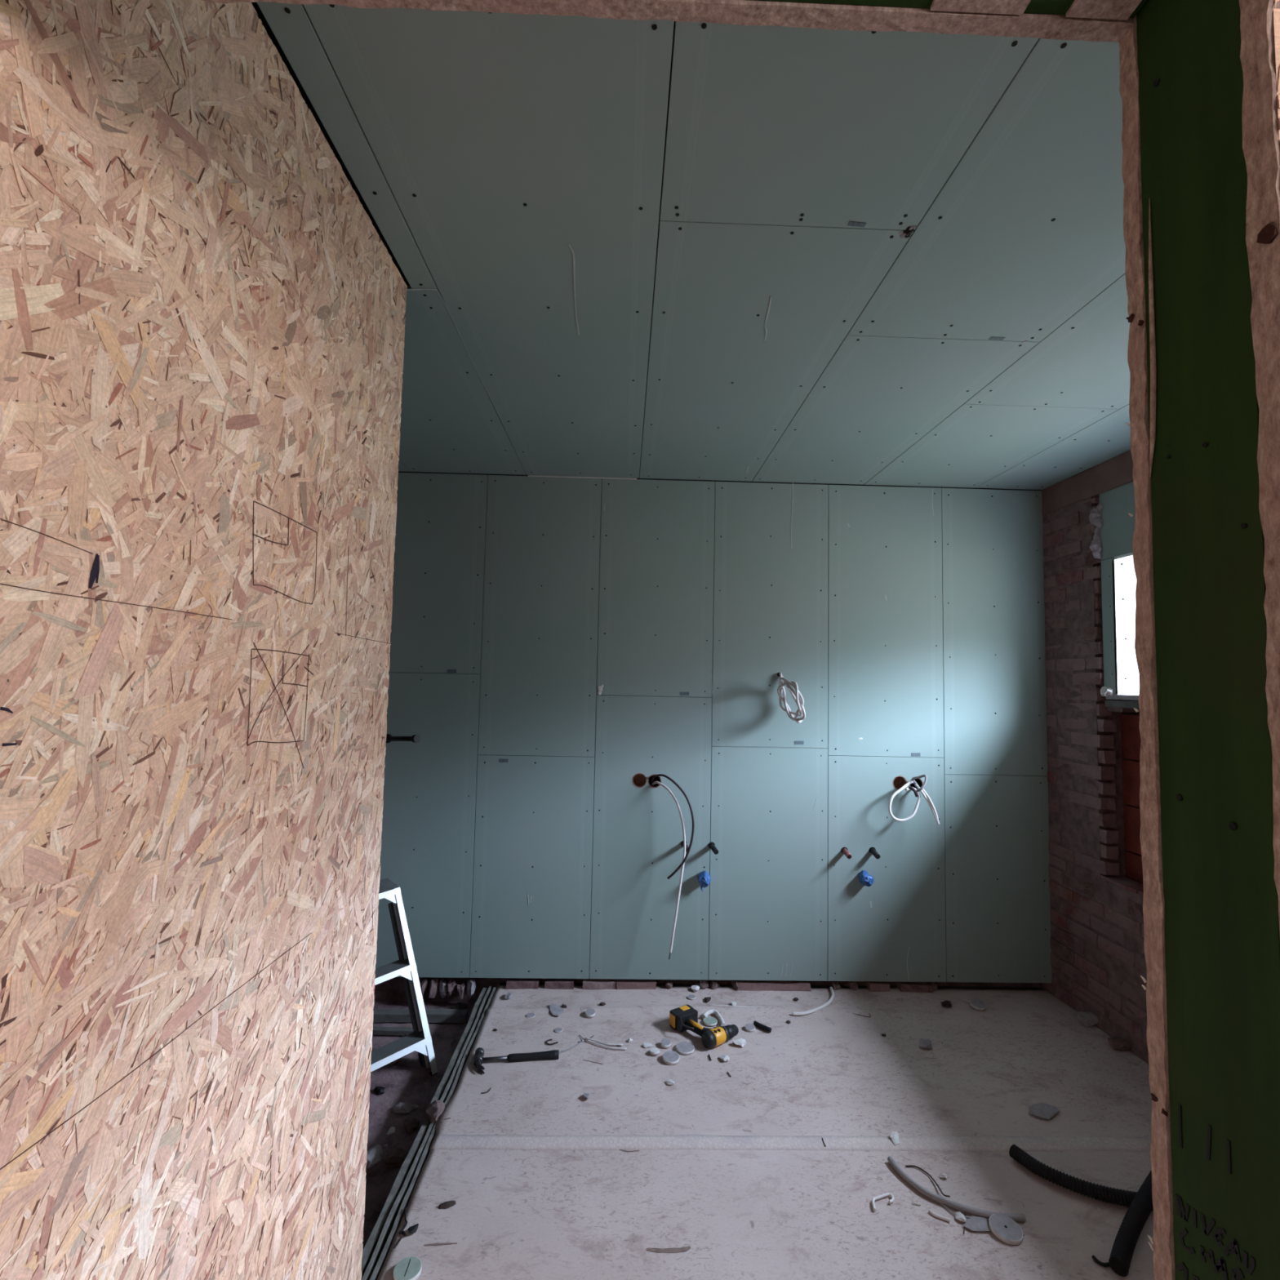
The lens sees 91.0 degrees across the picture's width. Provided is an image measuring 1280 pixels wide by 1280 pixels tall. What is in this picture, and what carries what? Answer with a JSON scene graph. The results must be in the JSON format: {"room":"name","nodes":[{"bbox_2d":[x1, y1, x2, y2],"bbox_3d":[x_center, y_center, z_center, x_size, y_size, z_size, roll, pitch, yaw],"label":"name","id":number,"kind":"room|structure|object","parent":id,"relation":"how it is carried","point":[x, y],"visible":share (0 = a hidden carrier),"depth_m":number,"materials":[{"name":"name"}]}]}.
{"room":"building under construction","nodes":[
{"label":"building under construction","id":0,"kind":"room"},
{"bbox_2d":[0,0,407,1279],"bbox_3d":[-0.710,0.354,0.947,0.136,2.724,1.372,1,-4,-1],"label":"wall","id":1,"kind":"structure","parent":0,"point":[202,315],"depth_m":0.87,"materials":[{"name":"beige"}]},
{"bbox_2d":[362,1000,476,1251],"bbox_3d":[-1.425,1.744,1.633,1.510,0.040,3.150,1,-4,-1],"label":"floor","id":2,"kind":"structure","parent":0,"point":[405,1081],"depth_m":2.52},
{"bbox_2d":[366,1144,382,1168],"bbox_3d":[-0.918,1.782,2.170,0.068,0.037,0.076,-2,-5,39],"label":"stone","id":3,"kind":"object","parent":2,"relation":"on","point":[374,1153],"visible":0.8,"depth_m":2.16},
{"bbox_2d":[373,1086,385,1095],"bbox_3d":[-1.045,1.808,2.525,0.047,0.024,0.032,-1,-4,29],"label":"stone","id":4,"kind":"object","parent":2,"relation":"on","point":[379,1091],"visible":1,"depth_m":2.52,"materials":[{"name":"black stone"}]},
{"bbox_2d":[386,1126,395,1134],"bbox_3d":[-0.911,1.802,2.310,0.027,0.015,0.032,1,-4,-1],"label":"stone","id":5,"kind":"object","parent":2,"relation":"on","point":[392,1130],"visible":1,"depth_m":2.31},
{"bbox_2d":[372,1026,413,1035],"bbox_3d":[-1.288,1.811,2.920,0.493,0.022,0.033,1,-4,1],"label":"batten","id":6,"kind":"object","parent":2,"relation":"on","point":[398,1031],"visible":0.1,"depth_m":2.90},
{"bbox_2d":[383,1146,409,1168],"bbox_3d":[-0.833,1.779,2.161,0.060,0.045,0.086,-2,-5,38],"label":"stone","id":7,"kind":"object","parent":2,"relation":"on","point":[394,1159],"visible":0.94,"depth_m":2.14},
{"bbox_2d":[392,1102,412,1113],"bbox_3d":[-0.914,1.800,2.422,0.071,0.033,0.042,1,-4,1],"label":"stone","id":8,"kind":"object","parent":2,"relation":"on","point":[402,1108],"visible":1,"depth_m":2.41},
{"bbox_2d":[370,878,438,1075],"bbox_3d":[-1.188,1.511,2.693,0.490,0.780,0.493,4,-5,-42],"label":"step ladder","id":9,"kind":"object","parent":2,"relation":"on","point":[420,1041],"visible":0.38,"depth_m":2.75,"materials":[{"name":"metal"}]},
{"bbox_2d":[400,1022,412,1035],"bbox_3d":[-1.088,1.826,2.938,0.077,0.038,0.074,0,-4,23],"label":"stone","id":10,"kind":"object","parent":2,"relation":"on","point":[405,1025],"visible":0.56,"depth_m":2.96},
{"bbox_2d":[403,1115,420,1133],"bbox_3d":[-0.845,1.796,2.337,0.068,0.033,0.058,-2,-5,39],"label":"stone","id":11,"kind":"object","parent":2,"relation":"on","point":[411,1123],"visible":1,"depth_m":2.32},
{"bbox_2d":[373,1008,467,1022],"bbox_3d":[-1.201,1.808,3.028,0.732,0.040,0.054,1,-4,-2],"label":"batten","id":12,"kind":"object","parent":2,"relation":"on","point":[433,1015],"visible":0.58,"depth_m":3.01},
{"bbox_2d":[420,977,429,997],"bbox_3d":[-1.080,1.736,3.152,0.045,0.109,0.073,1,-4,-2],"label":"rubble stone","id":13,"kind":"object","parent":2,"relation":"on","point":[424,984],"visible":0.75,"depth_m":3.13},
{"bbox_2d":[360,986,496,1279],"bbox_3d":[-0.735,1.747,2.362,0.068,0.130,1.570,1,-4,-1],"label":"metal profiles","id":14,"kind":"object","parent":2,"relation":"on","point":[375,1251],"visible":0.68,"depth_m":2.00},
{"bbox_2d":[424,1100,444,1123],"bbox_3d":[-0.724,1.652,2.217,0.065,0.054,0.077,0,-4,17],"label":"lump","id":15,"kind":"object","parent":14,"relation":"on","point":[436,1108],"visible":1,"depth_m":2.19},
{"bbox_2d":[428,977,439,998],"bbox_3d":[-1.034,1.741,3.150,0.042,0.102,0.064,1,-4,-2],"label":"rubble stone","id":16,"kind":"object","parent":2,"relation":"on","point":[433,983],"visible":1,"depth_m":3.13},
{"bbox_2d":[439,978,447,998],"bbox_3d":[-0.986,1.749,3.156,0.043,0.089,0.053,1,-4,-2],"label":"rubble stone","id":17,"kind":"object","parent":2,"relation":"on","point":[443,985],"visible":1,"depth_m":3.14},
{"bbox_2d":[446,979,457,996],"bbox_3d":[-0.945,1.749,3.156,0.053,0.090,0.054,4,-5,-37],"label":"rubble stone","id":18,"kind":"object","parent":2,"relation":"on","point":[451,986],"visible":0.99,"depth_m":3.14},
{"bbox_2d":[450,1038,460,1047],"bbox_3d":[-0.832,1.833,2.865,0.054,0.028,0.040,1,-4,7],"label":"stone","id":19,"kind":"object","parent":2,"relation":"on","point":[454,1043],"visible":0.66,"depth_m":2.85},
{"bbox_2d":[452,1001,467,1009],"bbox_3d":[-0.906,1.841,3.135,0.064,0.041,0.088,-1,-4,28],"label":"stone","id":20,"kind":"object","parent":2,"relation":"on","point":[458,1006],"visible":0.51,"depth_m":3.14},
{"bbox_2d":[456,980,466,999],"bbox_3d":[-0.896,1.756,3.155,0.042,0.079,0.070,1,-4,-2],"label":"rubble stone","id":21,"kind":"object","parent":2,"relation":"on","point":[460,988],"visible":1,"depth_m":3.13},
{"bbox_2d":[466,977,475,999],"bbox_3d":[-0.847,1.748,3.156,0.049,0.096,0.046,-2,-5,41],"label":"rubble stone","id":22,"kind":"object","parent":2,"relation":"on","point":[471,984],"visible":0.99,"depth_m":3.14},
{"bbox_2d":[251,1,1130,490],"bbox_3d":[0.396,-0.968,2.077,5.050,0.105,2.897,1,-4,-1],"label":"ceiling","id":23,"kind":"structure","parent":0,"point":[648,249],"depth_m":1.51,"materials":[{"name":"grey"}]},
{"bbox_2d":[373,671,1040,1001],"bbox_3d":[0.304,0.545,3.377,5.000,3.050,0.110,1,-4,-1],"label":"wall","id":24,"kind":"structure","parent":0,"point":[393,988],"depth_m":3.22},
{"bbox_2d":[375,472,1051,982],"bbox_3d":[0.004,0.426,3.272,4.239,2.556,0.093,1,-4,-1],"label":"wall","id":25,"kind":"structure","parent":0,"point":[908,624],"depth_m":3.24,"materials":[{"name":"grey"}]},
{"bbox_2d":[386,733,420,742],"bbox_3d":[-1.184,0.489,3.117,0.274,0.058,0.044,-1,-4,35],"label":"pipe stub","id":26,"kind":"object","parent":25,"relation":"attached to","point":[415,738],"visible":0.81,"depth_m":3.08,"materials":[{"name":"black plastic"}]},
{"bbox_2d":[631,773,646,787],"bbox_3d":[-0.004,0.718,3.237,0.075,0.075,0.051,1,-4,-1],"label":"wall box","id":27,"kind":"object","parent":25,"relation":"attached to","point":[639,780],"visible":0.98,"depth_m":3.26,"materials":[{"name":"brown plastic"}]},
{"bbox_2d":[647,773,661,788],"bbox_3d":[0.074,0.722,3.239,0.071,0.071,0.051,1,-4,-1],"label":"wall box","id":28,"kind":"object","parent":25,"relation":"attached to","point":[658,778],"visible":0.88,"depth_m":3.26,"materials":[{"name":"black plastic"}]},
{"bbox_2d":[651,781,685,953],"bbox_3d":[0.121,1.118,3.135,0.207,0.802,0.076,-1,-4,35],"label":"hanging cable","id":29,"kind":"object","parent":28,"relation":"hanging from","point":[655,782],"visible":0.98,"depth_m":3.10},
{"bbox_2d":[650,773,694,879],"bbox_3d":[0.140,0.924,3.133,0.261,0.498,0.075,-1,-4,34],"label":"cable","id":30,"kind":"object","parent":28,"relation":"hanging from","point":[658,775],"visible":1,"depth_m":3.09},
{"bbox_2d":[680,840,688,852],"bbox_3d":[0.228,1.037,3.171,0.032,0.040,0.100,2,-4,-10],"label":"pipe stub","id":31,"kind":"object","parent":25,"relation":"attached to","point":[682,842],"visible":0.61,"depth_m":3.16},
{"bbox_2d":[697,871,711,891],"bbox_3d":[0.323,1.213,3.162,0.070,0.097,0.088,1,-4,-1],"label":"cap","id":32,"kind":"object","parent":25,"relation":"attached to","point":[704,877],"visible":1,"depth_m":3.13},
{"bbox_2d":[708,842,718,854],"bbox_3d":[0.370,1.048,3.174,0.035,0.042,0.100,2,-4,-10],"label":"pipe stub","id":33,"kind":"object","parent":25,"relation":"attached to","point":[711,845],"visible":1,"depth_m":3.15,"materials":[{"name":"black plastic"}]},
{"bbox_2d":[777,672,805,724],"bbox_3d":[0.750,0.288,3.158,0.107,0.253,0.250,2,-4,-20],"label":"cable coil","id":34,"kind":"object","parent":25,"relation":"hanging from","point":[800,704],"visible":1,"depth_m":3.12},
{"bbox_2d":[840,847,852,858],"bbox_3d":[1.046,1.078,3.192,0.035,0.042,0.094,1,-4,-1],"label":"pipe stub","id":35,"kind":"object","parent":25,"relation":"attached to","point":[844,850],"visible":1,"depth_m":3.17,"materials":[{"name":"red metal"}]},
{"bbox_2d":[857,870,873,886],"bbox_3d":[1.140,1.206,3.183,0.068,0.070,0.086,1,-4,-1],"label":"cap","id":36,"kind":"object","parent":25,"relation":"attached to","point":[864,878],"visible":1,"depth_m":3.15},
{"bbox_2d":[869,847,879,858],"bbox_3d":[1.190,1.079,3.196,0.035,0.042,0.094,1,-4,-1],"label":"pipe stub","id":37,"kind":"object","parent":25,"relation":"attached to","point":[872,850],"visible":1,"depth_m":3.18,"materials":[{"name":"black plastic"}]},
{"bbox_2d":[892,775,906,790],"bbox_3d":[1.339,0.740,3.271,0.075,0.075,0.051,1,-4,-1],"label":"wall box","id":38,"kind":"object","parent":25,"relation":"attached to","point":[899,781],"visible":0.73,"depth_m":3.29,"materials":[{"name":"brown plastic"}]},
{"bbox_2d":[909,778,923,789],"bbox_3d":[1.425,0.747,3.273,0.073,0.073,0.051,1,-4,-1],"label":"wall box","id":39,"kind":"object","parent":25,"relation":"attached to","point":[919,781],"visible":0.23,"depth_m":3.28,"materials":[{"name":"black plastic"}]},
{"bbox_2d":[888,774,939,824],"bbox_3d":[1.360,0.794,3.187,0.235,0.236,0.180,1,-4,-1],"label":"cable loop","id":40,"kind":"object","parent":39,"relation":"hanging from","point":[921,789],"visible":1,"depth_m":3.15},
{"bbox_2d":[202,0,1279,1279],"bbox_3d":[0.334,0.213,0.482,5.100,2.750,0.143,1,-4,-1],"label":"door frame","id":41,"kind":"structure","parent":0,"point":[1199,82],"depth_m":0.51,"materials":[{"name":"brown wood"}]},
{"bbox_2d":[377,982,1154,1279],"bbox_3d":[0.765,1.820,1.680,2.936,0.311,3.140,1,-4,-1],"label":"floor","id":42,"kind":"structure","parent":0,"point":[710,1174],"depth_m":2.13,"materials":[{"name":"concrete"}]},
{"bbox_2d":[400,1206,407,1231],"bbox_3d":[-0.668,1.648,1.789,0.018,0.004,0.090,2,-4,-10],"label":"strip","id":43,"kind":"object","parent":42,"relation":"on","point":[406,1220],"visible":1,"depth_m":1.79,"materials":[{"name":"black rubber"}]},
{"bbox_2d":[392,1256,422,1279],"bbox_3d":[-0.603,1.635,1.631,0.070,0.014,0.070,1,-4,-1],"label":"disc","id":44,"kind":"object","parent":42,"relation":"on","point":[409,1268],"visible":1,"depth_m":1.63,"materials":[{"name":"plastic"}]},
{"bbox_2d":[407,1223,418,1233],"bbox_3d":[-0.632,1.644,1.756,0.029,0.014,0.026,3,-4,-29],"label":"scrap","id":45,"kind":"object","parent":42,"relation":"on","point":[411,1229],"visible":1,"depth_m":1.75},
{"bbox_2d":[438,1200,456,1208],"bbox_3d":[-0.564,1.655,1.843,0.050,0.008,0.018,3,-4,-22],"label":"clod","id":46,"kind":"object","parent":42,"relation":"on","point":[446,1205],"visible":1,"depth_m":1.84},
{"bbox_2d":[504,991,512,999],"bbox_3d":[-0.636,1.721,3.043,0.032,0.021,0.053,0,-4,14],"label":"crumb","id":47,"kind":"object","parent":42,"relation":"on","point":[508,995],"visible":1,"depth_m":3.03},
{"bbox_2d":[473,1047,559,1074],"bbox_3d":[-0.501,1.688,2.521,0.344,0.037,0.132,1,-4,-1],"label":"hammer","id":48,"kind":"object","parent":42,"relation":"on","point":[479,1059],"visible":1,"depth_m":2.54,"materials":[{"name":"metal"}]},
{"bbox_2d":[506,977,540,989],"bbox_3d":[-0.587,1.727,3.168,0.167,0.047,0.067,1,-3,-3],"label":"fragment","id":49,"kind":"object","parent":42,"relation":"on","point":[512,983],"visible":0.84,"depth_m":3.14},
{"bbox_2d":[525,1013,535,1017],"bbox_3d":[-0.501,1.721,2.885,0.042,0.004,0.042,1,-4,-1],"label":"disc","id":50,"kind":"object","parent":42,"relation":"on","point":[529,1015],"visible":1,"depth_m":2.88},
{"bbox_2d":[548,1003,564,1016],"bbox_3d":[-0.392,1.723,2.931,0.065,0.013,0.113,4,-4,-35],"label":"crumb","id":51,"kind":"object","parent":42,"relation":"on","point":[555,1009],"visible":1,"depth_m":2.92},
{"bbox_2d":[554,1027,562,1032],"bbox_3d":[-0.359,1.717,2.771,0.036,0.004,0.036,1,-4,-1],"label":"disc","id":52,"kind":"object","parent":42,"relation":"on","point":[557,1029],"visible":1,"depth_m":2.77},
{"bbox_2d":[544,978,574,989],"bbox_3d":[-0.405,1.729,3.173,0.145,0.045,0.064,1,-3,-1],"label":"brick","id":53,"kind":"object","parent":42,"relation":"on","point":[550,984],"visible":0.82,"depth_m":3.14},
{"bbox_2d":[582,1093,590,1098],"bbox_3d":[-0.199,1.688,2.329,0.027,0.016,0.038,1,-4,3],"label":"crumb","id":54,"kind":"object","parent":42,"relation":"on","point":[585,1095],"visible":1,"depth_m":2.32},
{"bbox_2d":[585,1008,595,1017],"bbox_3d":[-0.229,1.718,2.899,0.046,0.022,0.047,1,-4,5],"label":"disc","id":55,"kind":"object","parent":42,"relation":"on","point":[590,1012],"visible":1,"depth_m":2.89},
{"bbox_2d":[559,1034,626,1053],"bbox_3d":[-0.204,1.710,2.667,0.297,0.014,0.142,1,-4,-1],"label":"cable","id":56,"kind":"object","parent":42,"relation":"on","point":[586,1038],"visible":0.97,"depth_m":2.66,"materials":[{"name":"plastic"}]},
{"bbox_2d":[582,978,615,989],"bbox_3d":[-0.205,1.734,3.179,0.166,0.044,0.067,1,-3,-4],"label":"brick","id":57,"kind":"object","parent":42,"relation":"on","point":[588,984],"visible":0.84,"depth_m":3.15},
{"bbox_2d":[615,978,656,989],"bbox_3d":[-0.021,1.738,3.182,0.204,0.046,0.066,1,-3,-3],"label":"brick","id":58,"kind":"object","parent":42,"relation":"on","point":[621,984],"visible":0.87,"depth_m":3.16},
{"bbox_2d":[642,1042,653,1048],"bbox_3d":[0.032,1.717,2.669,0.043,0.010,0.030,2,-4,-5],"label":"crumb","id":59,"kind":"object","parent":42,"relation":"on","point":[646,1045],"visible":1,"depth_m":2.66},
{"bbox_2d":[649,1048,659,1054],"bbox_3d":[0.061,1.710,2.616,0.040,0.015,0.041,1,-4,5],"label":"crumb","id":60,"kind":"object","parent":42,"relation":"on","point":[653,1051],"visible":1,"depth_m":2.61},
{"bbox_2d":[660,1038,671,1048],"bbox_3d":[0.110,1.712,2.673,0.044,0.020,0.045,1,-4,5],"label":"disc","id":61,"kind":"object","parent":42,"relation":"on","point":[664,1042],"visible":1,"depth_m":2.67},
{"bbox_2d":[665,979,673,988],"bbox_3d":[0.148,1.738,3.177,0.037,0.040,0.046,0,-4,12],"label":"rubble stone","id":62,"kind":"object","parent":42,"relation":"on","point":[669,983],"visible":0.99,"depth_m":3.17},
{"bbox_2d":[666,1078,674,1084],"bbox_3d":[0.117,1.701,2.421,0.032,0.015,0.027,1,-4,10],"label":"crumb","id":63,"kind":"object","parent":42,"relation":"on","point":[669,1082],"visible":1,"depth_m":2.42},
{"bbox_2d":[662,1050,679,1065],"bbox_3d":[0.127,1.706,2.571,0.068,0.020,0.068,1,-4,5],"label":"disc","id":64,"kind":"object","parent":42,"relation":"on","point":[669,1057],"visible":1,"depth_m":2.56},
{"bbox_2d":[675,1041,694,1054],"bbox_3d":[0.190,1.717,2.648,0.078,0.011,0.078,1,-4,-1],"label":"disc","id":65,"kind":"object","parent":42,"relation":"on","point":[682,1047],"visible":1,"depth_m":2.64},
{"bbox_2d":[687,994,695,999],"bbox_3d":[0.253,1.748,3.081,0.040,0.006,0.040,1,-4,-1],"label":"disc","id":66,"kind":"object","parent":42,"relation":"on","point":[691,997],"visible":1,"depth_m":3.08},
{"bbox_2d":[690,985,699,991],"bbox_3d":[0.275,1.747,3.158,0.043,0.022,0.046,-1,-4,32],"label":"crumb","id":67,"kind":"object","parent":42,"relation":"on","point":[695,988],"visible":1,"depth_m":3.15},
{"bbox_2d":[669,1004,738,1048],"bbox_3d":[0.272,1.697,2.771,0.283,0.072,0.178,-2,-5,41],"label":"cordless drill","id":68,"kind":"object","parent":42,"relation":"on","point":[683,1018],"visible":1,"depth_m":2.73,"materials":[{"name":"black plastic"}]},
{"bbox_2d":[699,979,708,988],"bbox_3d":[0.323,1.740,3.179,0.046,0.044,0.038,0,-4,14],"label":"rubble stone","id":69,"kind":"object","parent":42,"relation":"on","point":[704,984],"visible":1,"depth_m":3.17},
{"bbox_2d":[702,1017,717,1026],"bbox_3d":[0.319,1.734,2.861,0.064,0.010,0.064,1,-4,-1],"label":"disc","id":70,"kind":"object","parent":42,"relation":"on","point":[708,1021],"visible":1,"depth_m":2.85,"materials":[{"name":"plastic"}]},
{"bbox_2d":[702,1008,725,1026],"bbox_3d":[0.354,1.731,2.885,0.131,0.020,0.084,-2,-5,43],"label":"cable offcut","id":71,"kind":"object","parent":42,"relation":"on","point":[710,1011],"visible":0.98,"depth_m":2.90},
{"bbox_2d":[709,980,719,989],"bbox_3d":[0.378,1.739,3.183,0.050,0.048,0.034,1,-4,1],"label":"rubble stone","id":72,"kind":"object","parent":42,"relation":"on","point":[713,984],"visible":0.93,"depth_m":3.17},
{"bbox_2d":[719,1053,729,1062],"bbox_3d":[0.346,1.714,2.581,0.033,0.019,0.045,4,-4,-34],"label":"crumb","id":73,"kind":"object","parent":42,"relation":"on","point":[726,1058],"visible":1,"depth_m":2.57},
{"bbox_2d":[708,1004,751,1006],"bbox_3d":[0.465,1.748,3.004,0.271,0.006,0.009,1,-4,2],"label":"stick","id":74,"kind":"object","parent":42,"relation":"on","point":[708,1004],"visible":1,"depth_m":3.00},
{"bbox_2d":[731,980,739,990],"bbox_3d":[0.483,1.745,3.183,0.043,0.041,0.050,1,-4,8],"label":"rubble stone","id":75,"kind":"object","parent":42,"relation":"on","point":[734,984],"visible":0.89,"depth_m":3.17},
{"bbox_2d":[733,1038,746,1046],"bbox_3d":[0.428,1.722,2.695,0.052,0.019,0.052,-1,-4,30],"label":"crumb","id":76,"kind":"object","parent":42,"relation":"on","point":[742,1042],"visible":1,"depth_m":2.69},
{"bbox_2d":[744,1022,755,1031],"bbox_3d":[0.492,1.732,2.814,0.046,0.014,0.046,1,-4,5],"label":"disc","id":77,"kind":"object","parent":42,"relation":"on","point":[749,1027],"visible":1,"depth_m":2.81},
{"bbox_2d":[735,980,769,991],"bbox_3d":[0.570,1.752,3.197,0.177,0.047,0.067,1,-4,-1],"label":"brick","id":78,"kind":"object","parent":42,"relation":"on","point":[744,985],"visible":0.71,"depth_m":3.17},
{"bbox_2d":[753,1020,771,1032],"bbox_3d":[0.548,1.731,2.818,0.084,0.019,0.021,-2,-5,43],"label":"cable offcut","id":79,"kind":"object","parent":42,"relation":"on","point":[762,1026],"visible":1,"depth_m":2.81,"materials":[{"name":"plastic"}]},
{"bbox_2d":[768,980,811,991],"bbox_3d":[0.755,1.756,3.203,0.216,0.048,0.064,1,-4,-1],"label":"brick","id":80,"kind":"object","parent":42,"relation":"on","point":[775,985],"visible":0.74,"depth_m":3.17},
{"bbox_2d":[791,986,834,1015],"bbox_3d":[0.864,1.754,3.042,0.080,0.014,0.374,-2,-5,45],"label":"cable offcut","id":81,"kind":"object","parent":42,"relation":"on","point":[827,1003],"visible":1,"depth_m":2.98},
{"bbox_2d":[832,981,840,990],"bbox_3d":[1.000,1.758,3.195,0.041,0.037,0.034,0,-4,23],"label":"rubble stone","id":82,"kind":"object","parent":42,"relation":"on","point":[836,986],"visible":1,"depth_m":3.19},
{"bbox_2d":[848,981,857,990],"bbox_3d":[1.087,1.756,3.203,0.041,0.046,0.039,1,-4,-4],"label":"rubble stone","id":83,"kind":"object","parent":42,"relation":"on","point":[853,985],"visible":0.94,"depth_m":3.19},
{"bbox_2d":[865,981,889,991],"bbox_3d":[1.215,1.766,3.214,0.106,0.047,0.065,1,-5,-1],"label":"fragment","id":84,"kind":"object","parent":42,"relation":"on","point":[873,986],"visible":0.84,"depth_m":3.19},
{"bbox_2d":[871,1192,894,1211],"bbox_3d":[0.724,1.682,1.887,0.094,0.008,0.036,3,-4,-25],"label":"strip","id":85,"kind":"object","parent":42,"relation":"on","point":[887,1194],"visible":1,"depth_m":1.89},
{"bbox_2d":[889,1131,899,1145],"bbox_3d":[0.869,1.700,2.149,0.031,0.013,0.060,0,-4,16],"label":"crumb","id":86,"kind":"object","parent":42,"relation":"on","point":[894,1135],"visible":1,"depth_m":2.15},
{"bbox_2d":[896,982,933,992],"bbox_3d":[1.403,1.769,3.218,0.165,0.047,0.068,1,-2,0],"label":"fragment","id":87,"kind":"object","parent":42,"relation":"on","point":[917,987],"visible":0.79,"depth_m":3.19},
{"bbox_2d":[918,1038,932,1048],"bbox_3d":[1.233,1.738,2.712,0.056,0.024,0.081,-1,-4,34],"label":"crumb","id":88,"kind":"object","parent":42,"relation":"on","point":[923,1043],"visible":1,"depth_m":2.70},
{"bbox_2d":[905,1164,950,1197],"bbox_3d":[0.908,1.688,1.970,0.041,0.015,0.156,3,-4,-27],"label":"wire","id":89,"kind":"object","parent":42,"relation":"on","point":[906,1166],"visible":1,"depth_m":1.99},
{"bbox_2d":[929,982,937,990],"bbox_3d":[1.494,1.767,3.214,0.045,0.042,0.033,0,-4,21],"label":"rubble stone","id":90,"kind":"object","parent":42,"relation":"on","point":[934,985],"visible":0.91,"depth_m":3.20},
{"bbox_2d":[928,1208,950,1222],"bbox_3d":[0.874,1.682,1.838,0.057,0.007,0.014,-1,-4,36],"label":"strip","id":91,"kind":"object","parent":42,"relation":"on","point":[931,1211],"visible":1,"depth_m":1.83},
{"bbox_2d":[939,1173,947,1178],"bbox_3d":[0.959,1.692,1.987,0.022,0.012,0.018,2,-4,-16],"label":"crumb","id":92,"kind":"object","parent":42,"relation":"on","point":[944,1175],"visible":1,"depth_m":1.99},
{"bbox_2d":[941,1000,951,1006],"bbox_3d":[1.486,1.767,3.056,0.063,0.019,0.048,3,-4,-27],"label":"crumb","id":93,"kind":"object","parent":42,"relation":"on","point":[946,1003],"visible":1,"depth_m":3.05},
{"bbox_2d":[887,1155,1026,1222],"bbox_3d":[0.943,1.683,1.909,0.385,0.017,0.092,-1,-4,35],"label":"cable offcut","id":94,"kind":"object","parent":42,"relation":"on","point":[1016,1217],"visible":1,"depth_m":1.88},
{"bbox_2d":[955,1211,966,1222],"bbox_3d":[0.933,1.681,1.833,0.028,0.014,0.031,4,-5,-37],"label":"crumb","id":95,"kind":"object","parent":42,"relation":"on","point":[958,1215],"visible":1,"depth_m":1.83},
{"bbox_2d":[961,1216,991,1231],"bbox_3d":[0.967,1.683,1.815,0.082,0.009,0.052,1,-4,-4],"label":"crumb","id":96,"kind":"object","parent":42,"relation":"on","point":[979,1223],"visible":1,"depth_m":1.81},
{"bbox_2d":[969,998,986,1010],"bbox_3d":[1.637,1.765,3.047,0.070,0.026,0.071,1,-4,5],"label":"disc","id":97,"kind":"object","parent":42,"relation":"on","point":[977,1004],"visible":1,"depth_m":3.04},
{"bbox_2d":[941,1203,1024,1236],"bbox_3d":[0.993,1.686,1.839,0.218,0.004,0.044,0,-4,22],"label":"wire offcut","id":98,"kind":"object","parent":42,"relation":"on","point":[944,1205],"visible":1,"depth_m":1.84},
{"bbox_2d":[988,1213,1022,1244],"bbox_3d":[1.042,1.678,1.793,0.084,0.017,0.084,1,-4,5],"label":"disc","id":99,"kind":"object","parent":42,"relation":"on","point":[1004,1228],"visible":1,"depth_m":1.78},
{"bbox_2d":[1028,1102,1059,1119],"bbox_3d":[1.474,1.722,2.302,0.125,0.015,0.073,3,-4,-32],"label":"crumb","id":100,"kind":"object","parent":42,"relation":"on","point":[1042,1110],"visible":1,"depth_m":2.30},
{"bbox_2d":[1008,1144,1153,1211],"bbox_3d":[1.406,1.682,1.944,0.458,0.040,0.104,-1,-4,29],"label":"duct","id":101,"kind":"object","parent":42,"relation":"on","point":[1123,1197],"visible":0.7,"depth_m":1.94,"materials":[{"name":"black plastic"}]},
{"bbox_2d":[1076,1011,1098,1026],"bbox_3d":[2.082,1.756,2.922,0.120,0.049,0.066,1,-4,-5],"label":"crumb","id":102,"kind":"object","parent":42,"relation":"on","point":[1087,1019],"visible":0.98,"depth_m":2.90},
{"bbox_2d":[1091,1255,1110,1266],"bbox_3d":[1.247,1.680,1.699,0.044,0.009,0.021,-1,-4,33],"label":"wire offcut","id":103,"kind":"object","parent":42,"relation":"on","point":[1102,1264],"visible":1,"depth_m":1.70,"materials":[{"name":"black rubber"}]},
{"bbox_2d":[1107,1037,1131,1049],"bbox_3d":[2.082,1.748,2.725,0.104,0.041,0.066,0,-4,12],"label":"crumb","id":104,"kind":"object","parent":42,"relation":"on","point":[1116,1043],"visible":0.99,"depth_m":2.71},
{"bbox_2d":[1108,1169,1153,1276],"bbox_3d":[1.450,1.653,1.820,0.480,0.090,0.052,4,-5,-38],"label":"duct","id":105,"kind":"object","parent":42,"relation":"on","point":[1132,1224],"visible":0.71,"depth_m":1.75,"materials":[{"name":"black plastic"}]},
{"bbox_2d":[1040,449,1149,1064],"bbox_3d":[2.484,0.483,2.541,0.747,3.160,5.400,1,-4,-1],"label":"wall","id":106,"kind":"structure","parent":0,"point":[1098,962],"depth_m":2.97,"materials":[{"name":"brick"}]},
{"bbox_2d":[1105,552,1139,708],"bbox_3d":[2.320,-0.073,2.303,0.311,0.692,1.266,1,-4,-1],"label":"window","id":107,"kind":"structure","parent":106,"relation":"in","point":[1127,684],"depth_m":2.84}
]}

